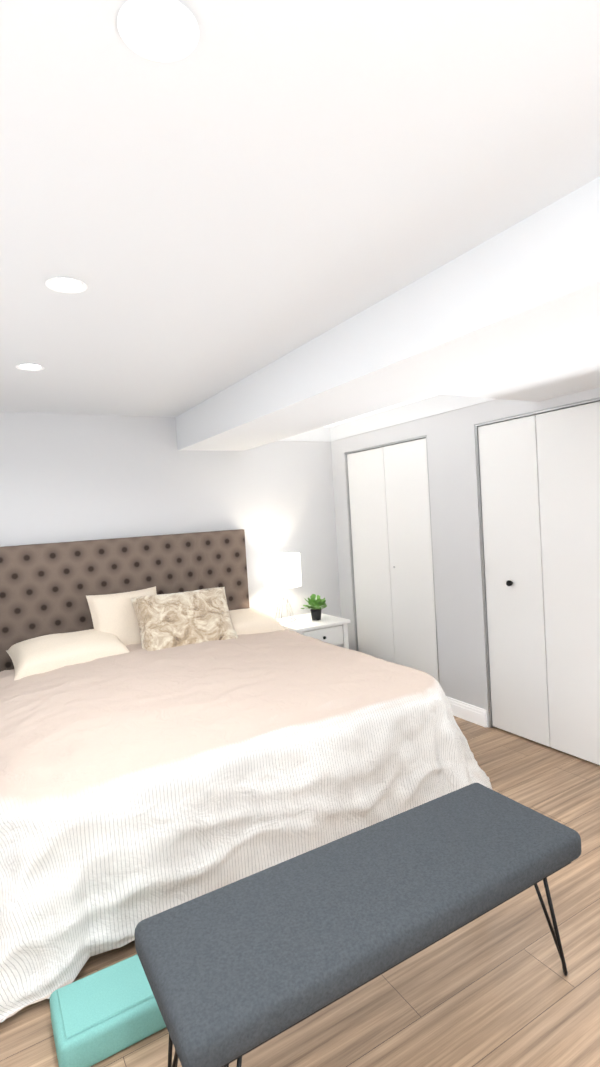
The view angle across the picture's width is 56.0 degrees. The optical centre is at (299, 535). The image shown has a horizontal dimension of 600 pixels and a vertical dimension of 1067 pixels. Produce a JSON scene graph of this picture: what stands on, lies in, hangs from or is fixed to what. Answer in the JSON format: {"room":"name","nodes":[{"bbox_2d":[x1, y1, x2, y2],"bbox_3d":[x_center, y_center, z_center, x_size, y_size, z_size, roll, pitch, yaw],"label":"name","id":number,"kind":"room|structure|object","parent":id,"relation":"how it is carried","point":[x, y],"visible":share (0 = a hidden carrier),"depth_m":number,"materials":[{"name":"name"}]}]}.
{"room":"bedroom","nodes":[
{"label":"bedroom","id":0,"kind":"room"},
{"bbox_2d":[0,411,340,646],"bbox_3d":[-1.483,0.275,4.128,4.370,2.290,0.100,-5,3,-30],"label":"wall","id":1,"kind":"structure","parent":0,"point":[72,477],"depth_m":4.32,"materials":[{"name":"white paint"}]},
{"bbox_2d":[0,715,599,1066],"bbox_3d":[1.735,1.321,2.942,8.570,0.100,7.400,-5,3,-30],"label":"floor","id":2,"kind":"structure","parent":0,"point":[495,987],"depth_m":1.72,"materials":[{"name":"brown wood"}]},
{"bbox_2d":[50,954,165,1066],"bbox_3d":[-0.544,1.405,1.697,0.360,0.106,0.230,-5,3,-30],"label":"storage bin","id":3,"kind":"object","parent":2,"relation":"on","point":[103,1014],"visible":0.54,"depth_m":1.62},
{"bbox_2d":[0,529,491,1022],"bbox_3d":[-0.624,0.709,3.196,2.464,1.390,2.347,-5,3,-30],"label":"bed","id":4,"kind":"object","parent":2,"relation":"on","point":[181,721],"visible":0.96,"depth_m":2.44,"materials":[{"name":"beige fabric"}]},
{"bbox_2d":[276,613,350,648],"bbox_3d":[0.078,0.998,4.610,0.500,0.620,0.525,-5,3,-30],"label":"nightstand","id":5,"kind":"object","parent":2,"relation":"on","point":[330,629],"visible":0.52,"depth_m":4.46,"materials":[{"name":"white paint"}]},
{"bbox_2d":[263,553,301,622],"bbox_3d":[-0.137,0.426,4.608,0.304,0.544,0.304,-5,3,-30],"label":"table lamp","id":6,"kind":"object","parent":5,"relation":"on","point":[281,571],"visible":0.88,"depth_m":4.48,"materials":[{"name":"white fabric"}]},
{"bbox_2d":[301,594,326,620],"bbox_3d":[0.117,0.581,4.586,0.225,0.205,0.230,-5,3,-30],"label":"potted plant","id":7,"kind":"object","parent":5,"relation":"on","point":[315,604],"visible":1,"depth_m":4.55,"materials":[{"name":"green plant"}]},
{"bbox_2d":[134,783,581,1066],"bbox_3d":[0.232,1.183,1.613,1.275,0.460,0.433,-5,3,-30],"label":"bench","id":8,"kind":"object","parent":2,"relation":"on","point":[238,969],"visible":1,"depth_m":1.46,"materials":[{"name":"grey fabric"},{"name":"black metal"},{"name":"black plastic"}]},
{"bbox_2d":[0,0,599,416],"bbox_3d":[0.033,-0.910,1.362,4.370,0.100,6.400,-5,3,-30],"label":"ceiling","id":9,"kind":"structure","parent":0,"point":[244,188],"depth_m":1.32,"materials":[{"name":"white paint"}]},
{"bbox_2d":[15,364,44,370],"bbox_3d":[-1.328,-0.829,2.779,0.130,0.003,0.130,-5,3,-30],"label":"recessed light","id":10,"kind":"object","parent":9,"relation":"in","point":[30,367],"visible":1,"depth_m":2.79,"materials":[{"name":"white"}]},
{"bbox_2d":[45,277,86,292],"bbox_3d":[-0.771,-0.828,1.865,0.130,0.003,0.130,-5,3,-30],"label":"recessed light","id":11,"kind":"object","parent":9,"relation":"in","point":[64,285],"visible":1,"depth_m":1.87,"materials":[{"name":"white"}]},
{"bbox_2d":[117,0,198,61],"bbox_3d":[-0.230,-0.824,0.919,0.130,0.003,0.130,-5,3,-30],"label":"recessed light","id":12,"kind":"object","parent":9,"relation":"in","point":[162,30],"visible":1,"depth_m":0.92,"materials":[{"name":"white"}]},
{"bbox_2d":[175,177,599,450],"bbox_3d":[1.224,-0.832,2.058,1.430,0.255,6.200,-5,3,-30],"label":"beam","id":13,"kind":"structure","parent":0,"point":[512,312],"depth_m":2.21,"materials":[{"name":"white paint"}]},
{"bbox_2d":[331,387,599,726],"bbox_3d":[1.945,0.128,2.482,0.100,2.290,6.200,-5,3,-30],"label":"wall","id":14,"kind":"structure","parent":0,"point":[454,499],"depth_m":3.90,"materials":[{"name":"white paint"}]},
{"bbox_2d":[345,435,439,683],"bbox_3d":[0.731,0.271,4.535,0.046,1.991,1.026,-5,3,-30],"label":"closet","id":15,"kind":"object","parent":14,"relation":"attached to","point":[390,526],"visible":0.71,"depth_m":4.47,"materials":[{"name":"white wood"}]},
{"bbox_2d":[446,696,487,727],"bbox_3d":[1.129,1.213,3.919,0.016,0.115,0.416,-5,3,-30],"label":"baseboard","id":16,"kind":"structure","parent":14,"relation":"attached to","point":[469,712],"depth_m":3.85,"materials":[{"name":"white wood"}]},
{"bbox_2d":[475,398,599,764],"bbox_3d":[1.426,0.276,3.320,0.072,1.991,0.886,-5,3,-30],"label":"closet","id":17,"kind":"object","parent":14,"relation":"attached to","point":[538,475],"visible":1,"depth_m":3.31,"materials":[{"name":"white wood"}]}
]}

